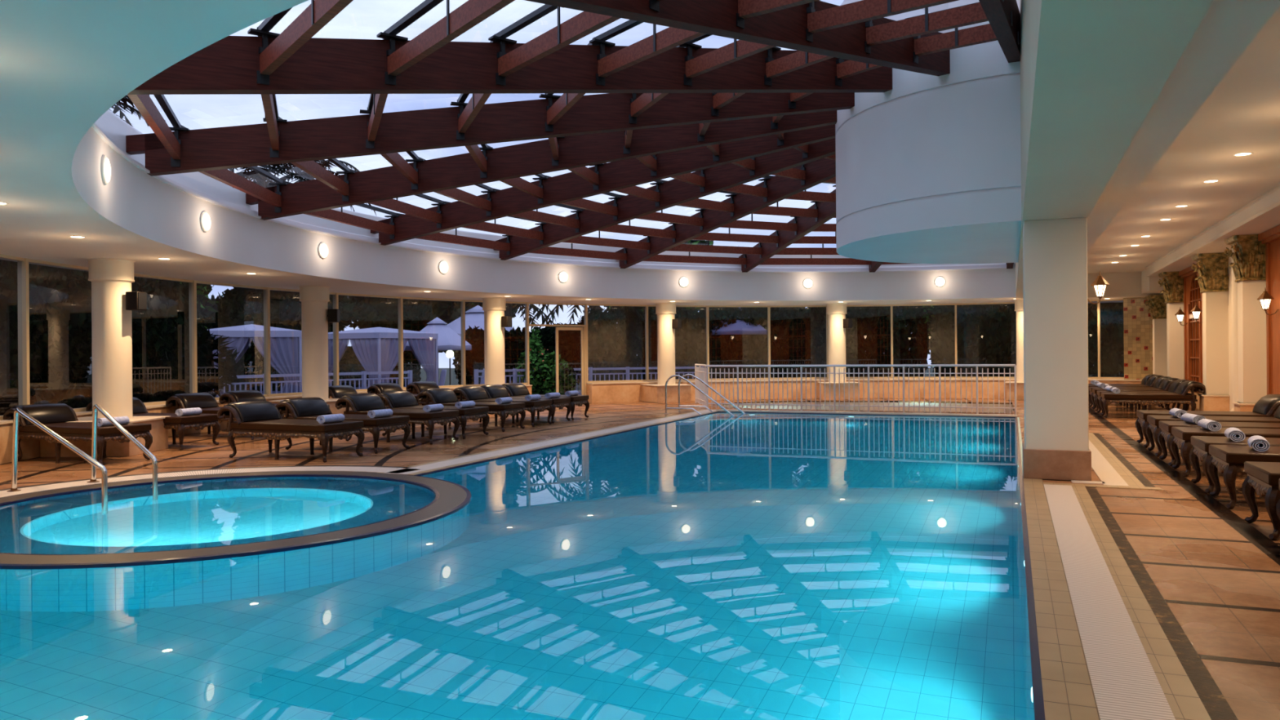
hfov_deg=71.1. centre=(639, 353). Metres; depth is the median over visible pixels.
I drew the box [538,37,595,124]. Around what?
roof purlin
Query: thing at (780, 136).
roof purlin
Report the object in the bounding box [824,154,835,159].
roof purlin
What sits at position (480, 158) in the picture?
roof purlin
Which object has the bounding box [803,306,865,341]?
tree
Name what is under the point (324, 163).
palm tree
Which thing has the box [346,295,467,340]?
tree
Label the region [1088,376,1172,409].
sun lounger
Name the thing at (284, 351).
curtain
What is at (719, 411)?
trim
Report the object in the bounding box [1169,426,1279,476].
sun lounger
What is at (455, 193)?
roof purlin
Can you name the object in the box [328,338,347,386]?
curtain
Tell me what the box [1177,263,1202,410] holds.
wood panel
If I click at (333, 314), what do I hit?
wall speaker
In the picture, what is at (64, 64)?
ceiling
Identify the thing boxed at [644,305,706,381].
window
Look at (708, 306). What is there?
window
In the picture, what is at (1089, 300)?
window
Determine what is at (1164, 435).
sun lounger
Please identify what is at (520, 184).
roof purlin
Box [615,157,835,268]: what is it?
roof beam
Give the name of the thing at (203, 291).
tree
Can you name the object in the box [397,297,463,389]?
window
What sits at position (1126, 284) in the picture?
wall
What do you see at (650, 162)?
roof purlin
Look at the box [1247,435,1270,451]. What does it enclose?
rolled towel
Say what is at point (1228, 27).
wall
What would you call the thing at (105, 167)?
wall lamp
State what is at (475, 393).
sun lounger
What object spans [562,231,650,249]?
roof purlin
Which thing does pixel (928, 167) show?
wall
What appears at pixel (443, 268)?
wall lamp
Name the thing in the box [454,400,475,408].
rolled towel
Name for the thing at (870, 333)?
clipped hedge
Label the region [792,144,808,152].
roof purlin
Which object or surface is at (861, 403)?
pool deck
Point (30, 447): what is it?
wall
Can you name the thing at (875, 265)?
roof beam
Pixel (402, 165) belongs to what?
roof purlin
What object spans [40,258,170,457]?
round column
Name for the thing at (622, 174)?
roof beam
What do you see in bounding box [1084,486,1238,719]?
strip
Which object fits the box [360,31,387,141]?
roof purlin
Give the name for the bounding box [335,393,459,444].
sun lounger
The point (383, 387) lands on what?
sun lounger
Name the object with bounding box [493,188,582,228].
roof purlin
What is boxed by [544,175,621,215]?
roof purlin
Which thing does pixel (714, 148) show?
roof purlin
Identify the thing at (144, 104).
roof purlin
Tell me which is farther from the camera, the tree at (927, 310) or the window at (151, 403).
the tree at (927, 310)
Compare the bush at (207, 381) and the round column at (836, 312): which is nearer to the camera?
the bush at (207, 381)
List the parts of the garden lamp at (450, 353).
globe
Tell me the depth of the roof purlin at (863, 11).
8.16 m
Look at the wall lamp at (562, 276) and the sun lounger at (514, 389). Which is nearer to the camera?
the sun lounger at (514, 389)
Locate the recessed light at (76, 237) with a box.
[68,235,86,238]
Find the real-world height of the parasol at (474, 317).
3.153 m
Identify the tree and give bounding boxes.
[44,276,209,402]
[108,95,148,127]
[136,276,218,328]
[219,286,355,332]
[228,162,311,187]
[266,159,376,215]
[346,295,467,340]
[438,302,519,355]
[447,302,556,351]
[528,304,657,372]
[540,322,580,387]
[604,240,713,320]
[719,306,807,316]
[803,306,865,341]
[918,303,1000,346]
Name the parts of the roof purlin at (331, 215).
glazing rail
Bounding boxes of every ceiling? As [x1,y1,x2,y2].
[0,0,1015,306]
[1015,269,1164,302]
[1087,5,1279,273]
[1152,208,1279,275]
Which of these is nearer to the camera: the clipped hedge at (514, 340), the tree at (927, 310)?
the clipped hedge at (514, 340)
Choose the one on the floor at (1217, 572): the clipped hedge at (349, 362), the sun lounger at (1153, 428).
the sun lounger at (1153, 428)
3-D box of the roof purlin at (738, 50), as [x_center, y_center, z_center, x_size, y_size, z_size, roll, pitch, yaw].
[1.010,-3.239,9.202,0.260,0.425,1.781,0,0,-38]
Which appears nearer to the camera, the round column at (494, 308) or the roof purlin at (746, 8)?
the roof purlin at (746, 8)
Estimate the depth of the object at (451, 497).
6.88 m
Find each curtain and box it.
[209,337,248,397]
[219,337,252,391]
[251,337,298,393]
[298,363,299,392]
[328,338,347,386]
[329,338,349,386]
[349,337,377,388]
[380,337,408,382]
[408,338,427,381]
[409,338,435,382]
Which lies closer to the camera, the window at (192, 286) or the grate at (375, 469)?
the grate at (375, 469)
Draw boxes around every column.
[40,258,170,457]
[268,285,352,416]
[481,297,509,395]
[640,302,692,403]
[817,302,860,399]
[1004,299,1023,399]
[1230,248,1238,411]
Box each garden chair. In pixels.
[438,368,446,386]
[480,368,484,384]
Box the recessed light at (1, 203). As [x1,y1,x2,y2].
[0,201,8,204]
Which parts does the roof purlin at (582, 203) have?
glazing rail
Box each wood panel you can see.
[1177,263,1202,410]
[1257,224,1279,395]
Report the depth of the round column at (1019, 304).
24.40 m
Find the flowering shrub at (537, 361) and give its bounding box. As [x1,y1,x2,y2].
[514,348,577,395]
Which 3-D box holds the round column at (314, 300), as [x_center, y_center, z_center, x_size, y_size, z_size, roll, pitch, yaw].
[-6.501,0.043,17.750,1.250,2.718,1.060,0,0,23]
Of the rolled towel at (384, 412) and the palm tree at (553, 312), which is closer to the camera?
the rolled towel at (384, 412)
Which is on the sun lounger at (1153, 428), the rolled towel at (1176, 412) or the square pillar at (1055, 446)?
the rolled towel at (1176, 412)
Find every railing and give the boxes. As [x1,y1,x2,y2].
[211,369,412,397]
[474,365,703,395]
[694,364,1017,414]
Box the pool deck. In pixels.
[723,401,1012,413]
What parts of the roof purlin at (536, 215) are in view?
glazing rail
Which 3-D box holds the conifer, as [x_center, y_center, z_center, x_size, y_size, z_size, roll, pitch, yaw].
[-3.399,0.275,29.115,1.369,2.604,1.368,0,0,-9]
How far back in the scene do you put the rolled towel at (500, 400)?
15.78 m
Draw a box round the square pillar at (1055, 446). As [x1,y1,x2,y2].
[1022,217,1091,480]
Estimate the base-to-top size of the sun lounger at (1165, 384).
0.735 m
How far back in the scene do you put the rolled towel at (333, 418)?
11.60 m
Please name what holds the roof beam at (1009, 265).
on the wall at (928, 167)
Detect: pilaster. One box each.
[1145,294,1167,376]
[1158,271,1184,407]
[1191,252,1229,411]
[1224,234,1266,411]
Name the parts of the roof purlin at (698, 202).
glazing rail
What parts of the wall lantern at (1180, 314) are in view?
glass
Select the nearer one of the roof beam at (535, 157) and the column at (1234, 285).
the roof beam at (535, 157)
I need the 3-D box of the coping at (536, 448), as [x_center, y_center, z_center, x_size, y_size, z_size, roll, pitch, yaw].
[-0.415,1.365,15.278,0.090,0.036,11.301,0,0,23]
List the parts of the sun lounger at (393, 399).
leg, leg, leg, frame, leg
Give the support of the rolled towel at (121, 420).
on the sun lounger at (56, 417)
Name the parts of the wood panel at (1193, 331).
cornice, panel, skirting, dark glass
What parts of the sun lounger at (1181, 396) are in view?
leg, leg, frame, leg, leg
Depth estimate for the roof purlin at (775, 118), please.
12.75 m
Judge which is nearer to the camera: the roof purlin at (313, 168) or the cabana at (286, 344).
the roof purlin at (313, 168)
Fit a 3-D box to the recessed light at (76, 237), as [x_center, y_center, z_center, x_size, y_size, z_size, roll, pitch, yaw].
[-6.380,-1.316,10.154,0.180,0.004,0.180,0,0,23]
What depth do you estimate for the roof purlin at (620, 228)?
19.53 m
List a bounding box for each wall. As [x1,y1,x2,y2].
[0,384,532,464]
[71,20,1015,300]
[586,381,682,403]
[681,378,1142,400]
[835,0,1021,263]
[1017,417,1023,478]
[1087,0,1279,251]
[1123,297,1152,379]
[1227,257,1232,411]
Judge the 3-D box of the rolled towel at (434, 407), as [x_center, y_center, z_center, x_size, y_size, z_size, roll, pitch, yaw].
[-3.196,0.847,13.853,0.142,0.107,0.360,0,0,21]
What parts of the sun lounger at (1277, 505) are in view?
leg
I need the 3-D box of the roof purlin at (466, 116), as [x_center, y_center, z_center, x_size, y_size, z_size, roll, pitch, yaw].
[-1.817,-2.924,9.971,0.260,0.425,2.438,0,0,-20]
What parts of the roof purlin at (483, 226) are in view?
glazing rail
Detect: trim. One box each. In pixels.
[0,465,412,491]
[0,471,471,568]
[94,109,1001,266]
[382,409,704,473]
[415,411,719,475]
[719,411,1015,417]
[1015,417,1044,719]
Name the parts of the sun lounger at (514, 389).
leg, leg, frame, leg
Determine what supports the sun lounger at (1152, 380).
on the floor at (1217, 572)
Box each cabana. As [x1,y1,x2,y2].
[207,324,302,397]
[328,327,438,389]
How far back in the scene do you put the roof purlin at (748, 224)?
19.85 m
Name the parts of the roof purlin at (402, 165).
glazing rail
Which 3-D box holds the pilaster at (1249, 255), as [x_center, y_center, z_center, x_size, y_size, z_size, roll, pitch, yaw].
[9.708,-0.293,14.291,0.524,3.130,0.672,0,0,23]
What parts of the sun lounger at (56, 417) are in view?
leg, leg, frame, leg, leg, leg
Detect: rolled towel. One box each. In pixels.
[97,416,129,426]
[175,407,201,416]
[316,413,344,423]
[367,408,392,417]
[422,404,444,412]
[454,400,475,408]
[494,396,512,404]
[524,394,541,400]
[544,392,560,398]
[564,390,578,395]
[1096,382,1106,386]
[1101,383,1109,389]
[1104,386,1116,391]
[1111,387,1119,393]
[1168,408,1186,417]
[1180,413,1205,424]
[1197,418,1222,431]
[1224,427,1245,441]
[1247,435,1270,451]
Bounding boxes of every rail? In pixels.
[6,407,107,511]
[86,404,158,497]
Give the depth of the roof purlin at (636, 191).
16.56 m
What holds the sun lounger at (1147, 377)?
on the floor at (1217, 572)
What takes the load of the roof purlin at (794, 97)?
attached to the roof beam at (230, 65)
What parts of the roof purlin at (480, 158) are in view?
glazing rail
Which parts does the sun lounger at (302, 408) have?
leg, leg, leg, frame, leg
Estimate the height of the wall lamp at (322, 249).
0.280 m
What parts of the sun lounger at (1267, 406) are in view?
leg, leg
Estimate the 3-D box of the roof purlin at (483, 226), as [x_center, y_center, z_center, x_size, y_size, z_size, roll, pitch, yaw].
[-2.872,-2.624,17.939,0.260,0.425,3.096,0,0,32]
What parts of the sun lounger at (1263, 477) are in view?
leg, frame, leg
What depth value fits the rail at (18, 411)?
8.58 m
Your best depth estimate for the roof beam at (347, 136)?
10.97 m
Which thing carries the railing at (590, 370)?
on the floor
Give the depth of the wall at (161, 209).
18.47 m
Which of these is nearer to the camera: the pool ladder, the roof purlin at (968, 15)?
the roof purlin at (968, 15)
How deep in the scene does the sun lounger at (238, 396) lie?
16.09 m
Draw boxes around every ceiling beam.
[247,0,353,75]
[1015,0,1213,299]
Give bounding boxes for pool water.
[0,412,1034,719]
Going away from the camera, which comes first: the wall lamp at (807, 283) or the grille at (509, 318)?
the grille at (509, 318)
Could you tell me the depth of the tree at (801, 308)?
36.31 m
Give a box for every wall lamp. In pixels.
[100,155,111,184]
[200,211,210,231]
[317,242,328,258]
[438,260,448,274]
[558,271,568,283]
[678,276,688,287]
[802,278,813,288]
[934,276,945,287]
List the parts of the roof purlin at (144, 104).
glazing rail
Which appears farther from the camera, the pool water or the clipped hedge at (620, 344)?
the clipped hedge at (620, 344)
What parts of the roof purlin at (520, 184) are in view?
glazing rail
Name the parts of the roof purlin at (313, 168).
glazing rail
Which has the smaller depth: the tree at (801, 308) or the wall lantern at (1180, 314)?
the wall lantern at (1180, 314)
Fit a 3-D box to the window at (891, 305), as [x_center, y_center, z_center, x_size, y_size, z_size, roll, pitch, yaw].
[8.303,-0.346,26.293,1.804,2.180,0.120,0,0,12]
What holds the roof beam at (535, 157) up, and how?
on the wall at (161, 209)
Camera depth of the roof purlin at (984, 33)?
9.75 m
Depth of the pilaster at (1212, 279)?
16.78 m
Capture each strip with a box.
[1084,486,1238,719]
[1093,433,1155,489]
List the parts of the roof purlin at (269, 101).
glazing rail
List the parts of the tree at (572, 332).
crown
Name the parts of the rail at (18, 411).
post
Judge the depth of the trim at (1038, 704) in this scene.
4.54 m
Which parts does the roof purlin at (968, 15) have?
hanger rod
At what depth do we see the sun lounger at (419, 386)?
20.70 m
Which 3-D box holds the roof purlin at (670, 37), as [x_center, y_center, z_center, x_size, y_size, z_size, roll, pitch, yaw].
[0.172,-3.088,8.558,0.260,0.425,2.107,0,0,-38]
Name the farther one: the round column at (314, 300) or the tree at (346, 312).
the tree at (346, 312)
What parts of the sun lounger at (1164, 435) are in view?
leg, frame, leg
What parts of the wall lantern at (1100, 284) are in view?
glass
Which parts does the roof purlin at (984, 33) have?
glazing rail, hanger rod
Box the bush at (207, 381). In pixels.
[160,327,242,400]
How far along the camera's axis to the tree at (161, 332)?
18.38 m
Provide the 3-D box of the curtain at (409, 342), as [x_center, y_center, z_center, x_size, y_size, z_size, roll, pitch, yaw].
[-6.684,0.459,27.356,1.104,1.850,0.060,0,0,29]
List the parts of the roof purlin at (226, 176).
glazing rail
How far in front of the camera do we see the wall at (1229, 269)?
16.58 m
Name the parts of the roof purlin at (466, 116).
glazing rail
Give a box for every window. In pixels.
[0,253,24,420]
[0,259,92,415]
[133,273,193,405]
[188,280,267,399]
[263,287,335,396]
[333,293,399,391]
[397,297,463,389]
[460,299,527,386]
[583,303,646,382]
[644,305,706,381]
[706,305,768,380]
[767,305,826,379]
[826,304,891,378]
[890,303,955,378]
[954,302,1014,378]
[1087,299,1097,378]
[1097,298,1124,378]
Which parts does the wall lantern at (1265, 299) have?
lantern frame, glass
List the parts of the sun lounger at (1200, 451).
leg, frame, leg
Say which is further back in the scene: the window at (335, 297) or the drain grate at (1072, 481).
the window at (335, 297)
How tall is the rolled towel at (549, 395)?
0.107 m
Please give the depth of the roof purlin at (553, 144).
12.60 m
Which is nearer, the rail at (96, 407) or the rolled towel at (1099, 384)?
the rail at (96, 407)
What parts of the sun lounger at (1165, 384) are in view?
leg, leg, leg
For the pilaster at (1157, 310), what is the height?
2.720 m
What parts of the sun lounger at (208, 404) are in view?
leg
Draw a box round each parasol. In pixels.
[404,316,471,385]
[446,305,515,336]
[704,306,767,334]
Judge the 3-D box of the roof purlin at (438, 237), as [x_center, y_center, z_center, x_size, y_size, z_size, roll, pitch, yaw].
[-3.772,-2.470,18.512,0.260,0.425,3.424,0,0,32]
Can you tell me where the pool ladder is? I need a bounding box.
[664,373,744,416]
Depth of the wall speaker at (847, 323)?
25.23 m
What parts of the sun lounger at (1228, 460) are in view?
leg, frame, leg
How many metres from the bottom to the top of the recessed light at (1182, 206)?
0.004 m
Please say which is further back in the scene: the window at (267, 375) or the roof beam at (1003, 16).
the window at (267, 375)
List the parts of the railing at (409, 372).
baluster panel, rail, post, rail, baluster panel, rail, baluster panel, post, rail, baluster panel, post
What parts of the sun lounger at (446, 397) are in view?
leg, frame, leg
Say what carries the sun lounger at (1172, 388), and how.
on the floor at (1217, 572)
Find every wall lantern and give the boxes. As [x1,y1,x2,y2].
[1087,271,1109,304]
[1174,306,1187,325]
[1190,302,1202,323]
[1257,288,1278,315]
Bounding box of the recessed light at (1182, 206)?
[1173,204,1188,207]
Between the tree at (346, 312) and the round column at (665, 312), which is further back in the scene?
the tree at (346, 312)
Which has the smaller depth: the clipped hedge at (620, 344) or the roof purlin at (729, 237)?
the roof purlin at (729, 237)
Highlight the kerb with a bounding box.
[715,409,1017,417]
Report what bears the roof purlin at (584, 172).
attached to the roof beam at (535, 157)
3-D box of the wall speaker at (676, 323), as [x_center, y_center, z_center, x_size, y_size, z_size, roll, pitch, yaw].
[0.969,-0.798,24.490,0.298,0.260,0.200,0,0,39]
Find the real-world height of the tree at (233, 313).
3.716 m
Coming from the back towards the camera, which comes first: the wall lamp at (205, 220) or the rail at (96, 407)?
the wall lamp at (205, 220)
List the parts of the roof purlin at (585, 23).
glazing rail, hanger rod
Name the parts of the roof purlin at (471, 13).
glazing rail, hanger rod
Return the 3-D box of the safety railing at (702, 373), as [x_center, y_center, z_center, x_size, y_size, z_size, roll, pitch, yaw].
[4.070,0.790,20.676,8.316,1.054,2.016,0,0,39]
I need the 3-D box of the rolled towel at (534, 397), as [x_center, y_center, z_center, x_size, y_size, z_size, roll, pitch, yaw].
[-2.023,0.838,16.918,0.142,0.107,0.360,0,0,24]
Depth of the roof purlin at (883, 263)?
23.56 m
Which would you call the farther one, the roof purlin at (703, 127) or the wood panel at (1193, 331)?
the wood panel at (1193, 331)
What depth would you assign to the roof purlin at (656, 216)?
18.75 m
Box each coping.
[408,411,715,475]
[1022,478,1100,719]
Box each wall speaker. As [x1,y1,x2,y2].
[125,291,146,311]
[326,308,339,322]
[501,315,511,327]
[671,319,681,328]
[843,319,852,328]
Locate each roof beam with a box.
[125,92,854,176]
[127,35,892,94]
[245,110,837,220]
[370,124,835,245]
[493,137,835,260]
[524,0,950,75]
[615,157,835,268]
[738,189,835,272]
[868,261,883,272]
[978,0,1020,62]
[1005,262,1013,268]
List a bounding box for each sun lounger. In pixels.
[3,403,152,464]
[85,396,220,449]
[165,392,284,439]
[217,400,364,462]
[218,390,329,422]
[275,397,410,453]
[328,385,388,407]
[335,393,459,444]
[367,382,431,405]
[377,391,489,438]
[405,381,465,399]
[416,387,525,431]
[453,386,552,426]
[480,384,571,423]
[501,382,589,420]
[1088,373,1156,404]
[1088,374,1163,406]
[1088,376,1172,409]
[1091,377,1180,412]
[1096,378,1195,414]
[1099,380,1205,417]
[1135,394,1279,448]
[1145,405,1279,456]
[1157,420,1279,466]
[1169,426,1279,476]
[1188,435,1279,493]
[1206,444,1279,509]
[1241,461,1279,540]
[1275,478,1279,519]
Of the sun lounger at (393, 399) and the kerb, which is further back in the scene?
the kerb
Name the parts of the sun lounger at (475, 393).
leg, leg, frame, leg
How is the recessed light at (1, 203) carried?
in the ceiling at (64, 64)
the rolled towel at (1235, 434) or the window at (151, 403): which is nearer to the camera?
the rolled towel at (1235, 434)
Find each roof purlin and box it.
[127,94,189,159]
[181,124,287,207]
[257,26,287,150]
[278,116,354,195]
[283,180,398,235]
[350,168,445,223]
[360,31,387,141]
[376,0,515,75]
[380,151,423,183]
[396,213,511,251]
[418,156,495,211]
[443,200,546,239]
[450,34,496,133]
[457,100,493,172]
[487,145,547,198]
[488,4,620,76]
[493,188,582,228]
[528,243,626,260]
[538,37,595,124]
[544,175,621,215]
[545,93,564,159]
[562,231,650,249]
[567,163,604,185]
[581,208,675,238]
[589,19,706,77]
[605,162,663,201]
[619,194,705,226]
[624,129,632,147]
[630,45,683,116]
[635,154,657,170]
[643,252,746,264]
[661,179,736,212]
[667,240,761,254]
[671,169,705,186]
[679,33,773,77]
[691,227,778,243]
[698,122,710,135]
[706,143,719,155]
[711,93,744,109]
[720,213,797,231]
[721,175,770,197]
[731,157,755,170]
[736,193,817,217]
[737,0,818,18]
[760,254,871,265]
[764,46,833,78]
[769,175,835,202]
[772,115,783,122]
[773,164,805,180]
[775,244,839,254]
[776,133,783,140]
[790,92,813,102]
[791,231,836,244]
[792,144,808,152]
[806,0,958,33]
[811,223,835,231]
[823,177,835,183]
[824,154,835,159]
[835,17,907,79]
[865,2,988,45]
[881,262,909,264]
[906,1,997,55]
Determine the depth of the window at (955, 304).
25.95 m
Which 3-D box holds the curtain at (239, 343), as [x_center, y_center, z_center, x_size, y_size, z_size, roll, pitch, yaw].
[-10.281,0.487,22.186,1.104,1.850,0.060,0,0,-21]
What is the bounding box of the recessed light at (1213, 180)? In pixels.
[1202,179,1219,182]
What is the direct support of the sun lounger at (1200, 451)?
on the floor at (1217, 572)
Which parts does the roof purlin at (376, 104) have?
glazing rail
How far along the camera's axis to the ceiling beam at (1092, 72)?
4.78 m
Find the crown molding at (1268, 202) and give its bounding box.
[1145,183,1279,276]
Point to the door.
(583, 330)
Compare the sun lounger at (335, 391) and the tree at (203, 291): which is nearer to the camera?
the sun lounger at (335, 391)
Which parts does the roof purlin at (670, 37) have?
glazing rail, hanger rod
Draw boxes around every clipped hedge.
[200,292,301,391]
[329,346,421,387]
[452,324,579,387]
[573,305,701,382]
[689,306,807,378]
[798,306,930,377]
[928,303,1016,376]
[1087,302,1124,377]
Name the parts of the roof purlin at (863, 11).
hanger rod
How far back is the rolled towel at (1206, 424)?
9.51 m
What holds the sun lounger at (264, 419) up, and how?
on the floor at (1217, 572)
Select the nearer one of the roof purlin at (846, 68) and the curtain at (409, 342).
the roof purlin at (846, 68)
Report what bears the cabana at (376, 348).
on the floor
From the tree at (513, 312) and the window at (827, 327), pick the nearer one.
the window at (827, 327)
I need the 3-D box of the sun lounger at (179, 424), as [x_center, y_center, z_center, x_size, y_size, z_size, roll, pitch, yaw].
[-7.383,1.046,13.583,1.863,0.735,0.778,0,0,19]
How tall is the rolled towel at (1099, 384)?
0.107 m
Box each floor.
[0,398,1279,719]
[1043,432,1211,719]
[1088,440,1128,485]
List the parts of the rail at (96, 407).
post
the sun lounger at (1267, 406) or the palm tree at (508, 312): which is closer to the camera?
the sun lounger at (1267, 406)
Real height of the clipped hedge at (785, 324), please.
3.716 m
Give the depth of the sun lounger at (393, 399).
14.93 m
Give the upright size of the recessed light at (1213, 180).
0.004 m
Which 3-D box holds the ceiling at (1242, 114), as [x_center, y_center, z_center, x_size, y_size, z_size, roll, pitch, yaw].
[6.388,-2.176,9.848,1.950,0.250,29.500,0,0,23]
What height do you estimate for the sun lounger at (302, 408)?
0.735 m
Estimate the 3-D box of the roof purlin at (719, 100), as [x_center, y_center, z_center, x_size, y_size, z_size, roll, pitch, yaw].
[1.197,-3.388,11.071,0.260,0.425,1.450,0,0,-20]
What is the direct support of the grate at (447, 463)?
on the floor at (1217, 572)
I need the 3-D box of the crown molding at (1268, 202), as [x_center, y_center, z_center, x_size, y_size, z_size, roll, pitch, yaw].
[6.990,-1.936,8.841,0.110,0.240,28.100,0,0,23]
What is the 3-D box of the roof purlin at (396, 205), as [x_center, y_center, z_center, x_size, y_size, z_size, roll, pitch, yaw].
[-4.083,-2.614,15.184,0.260,0.425,3.096,0,0,15]
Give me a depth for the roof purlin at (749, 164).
15.35 m
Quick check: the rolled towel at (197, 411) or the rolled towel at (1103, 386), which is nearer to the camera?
the rolled towel at (197, 411)
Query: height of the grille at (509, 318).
0.230 m
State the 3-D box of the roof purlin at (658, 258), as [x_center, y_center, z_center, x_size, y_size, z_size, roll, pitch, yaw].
[1.276,-2.511,22.752,3.424,0.425,0.260,0,0,-23]
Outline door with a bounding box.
[524,302,586,395]
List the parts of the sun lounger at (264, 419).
leg, leg, leg, frame, leg, leg, leg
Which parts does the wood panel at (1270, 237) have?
cornice, panel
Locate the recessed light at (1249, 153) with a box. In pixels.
[1232,151,1253,156]
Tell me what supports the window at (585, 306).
in the wall at (608, 392)
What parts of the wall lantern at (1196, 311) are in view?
glass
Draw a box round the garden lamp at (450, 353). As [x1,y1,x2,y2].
[445,350,453,385]
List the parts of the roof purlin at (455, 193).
glazing rail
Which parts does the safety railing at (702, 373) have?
post, post, rail, post, post, post, post, post, post, rail, rail, rail, post, post, post, post, post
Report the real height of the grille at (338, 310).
0.230 m
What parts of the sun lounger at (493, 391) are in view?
leg, leg, frame, leg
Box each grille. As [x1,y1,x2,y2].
[137,292,146,309]
[337,309,339,321]
[507,316,511,326]
[677,319,681,328]
[848,319,852,327]
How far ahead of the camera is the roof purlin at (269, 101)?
9.51 m
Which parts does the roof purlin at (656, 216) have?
glazing rail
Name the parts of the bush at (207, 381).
stem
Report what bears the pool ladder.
attached to the floor at (1217, 572)
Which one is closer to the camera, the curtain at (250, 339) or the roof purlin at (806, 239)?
the roof purlin at (806, 239)
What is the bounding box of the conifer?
[524,321,546,391]
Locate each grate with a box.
[0,466,419,497]
[382,409,715,474]
[1043,484,1175,719]
[1071,480,1104,484]
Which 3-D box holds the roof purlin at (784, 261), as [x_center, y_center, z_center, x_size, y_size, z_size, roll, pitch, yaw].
[4.514,-2.537,23.547,3.424,0.425,0.260,0,0,-5]
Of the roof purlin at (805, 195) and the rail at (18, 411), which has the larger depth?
the roof purlin at (805, 195)
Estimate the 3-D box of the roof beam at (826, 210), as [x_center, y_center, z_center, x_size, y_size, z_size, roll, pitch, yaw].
[3.781,-2.974,19.524,0.183,1.660,9.100,0,0,-14]
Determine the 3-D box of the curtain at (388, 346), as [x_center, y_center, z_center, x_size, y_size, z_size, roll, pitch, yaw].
[-6.993,0.461,25.531,0.060,1.850,1.104,0,0,29]
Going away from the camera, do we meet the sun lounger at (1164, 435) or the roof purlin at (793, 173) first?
the sun lounger at (1164, 435)
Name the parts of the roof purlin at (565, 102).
glazing rail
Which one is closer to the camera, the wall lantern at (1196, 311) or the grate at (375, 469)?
the grate at (375, 469)
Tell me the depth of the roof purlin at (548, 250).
21.15 m
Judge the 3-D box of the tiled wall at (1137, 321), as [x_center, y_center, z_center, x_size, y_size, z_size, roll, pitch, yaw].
[13.296,-0.116,23.785,0.780,2.720,0.134,0,0,28]
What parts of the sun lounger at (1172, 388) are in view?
leg, leg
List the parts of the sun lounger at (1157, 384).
leg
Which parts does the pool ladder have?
rail, rail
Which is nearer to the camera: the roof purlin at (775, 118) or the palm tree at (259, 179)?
the roof purlin at (775, 118)
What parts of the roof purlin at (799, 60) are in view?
hanger rod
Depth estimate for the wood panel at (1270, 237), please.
13.64 m
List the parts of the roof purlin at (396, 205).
glazing rail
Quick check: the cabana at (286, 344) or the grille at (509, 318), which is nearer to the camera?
the grille at (509, 318)
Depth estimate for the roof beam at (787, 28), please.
8.10 m
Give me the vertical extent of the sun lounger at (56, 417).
0.735 m
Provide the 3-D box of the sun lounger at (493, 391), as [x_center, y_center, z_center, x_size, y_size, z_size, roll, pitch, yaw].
[-2.370,1.006,18.004,1.863,0.735,0.778,0,0,23]
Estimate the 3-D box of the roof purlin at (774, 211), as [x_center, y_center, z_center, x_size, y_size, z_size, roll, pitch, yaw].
[2.911,-3.110,18.799,2.107,0.425,0.260,0,0,-23]
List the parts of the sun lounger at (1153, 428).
leg, frame, leg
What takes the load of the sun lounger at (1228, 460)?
on the floor at (1217, 572)
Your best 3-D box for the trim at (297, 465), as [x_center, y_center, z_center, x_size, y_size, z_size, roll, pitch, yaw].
[-5.053,1.387,8.605,3.193,0.006,5.679,0,0,23]
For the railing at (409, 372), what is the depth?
22.82 m
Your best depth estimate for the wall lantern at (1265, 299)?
13.44 m
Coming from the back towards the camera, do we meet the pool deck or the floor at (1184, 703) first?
the pool deck
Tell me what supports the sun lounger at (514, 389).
on the floor at (1217, 572)
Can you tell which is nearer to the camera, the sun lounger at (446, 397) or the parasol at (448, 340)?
the sun lounger at (446, 397)
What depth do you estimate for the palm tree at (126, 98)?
20.89 m
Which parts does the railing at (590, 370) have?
post, rail, baluster panel, post, rail, baluster panel, baluster panel, rail, post, rail, baluster panel, post, rail, baluster panel, baluster panel, rail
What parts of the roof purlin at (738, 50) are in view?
glazing rail, hanger rod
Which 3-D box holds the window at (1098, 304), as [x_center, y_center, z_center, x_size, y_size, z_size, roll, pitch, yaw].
[13.154,-0.385,24.304,1.293,2.180,0.120,0,0,33]
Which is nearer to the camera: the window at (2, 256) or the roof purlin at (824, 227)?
the window at (2, 256)
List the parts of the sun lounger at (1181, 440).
leg, frame, leg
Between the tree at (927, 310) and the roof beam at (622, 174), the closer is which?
the roof beam at (622, 174)
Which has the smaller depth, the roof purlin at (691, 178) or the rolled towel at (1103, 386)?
the roof purlin at (691, 178)
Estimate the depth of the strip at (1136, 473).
10.56 m
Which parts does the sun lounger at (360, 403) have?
leg, leg, leg, frame, leg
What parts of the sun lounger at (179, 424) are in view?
leg, leg, frame, leg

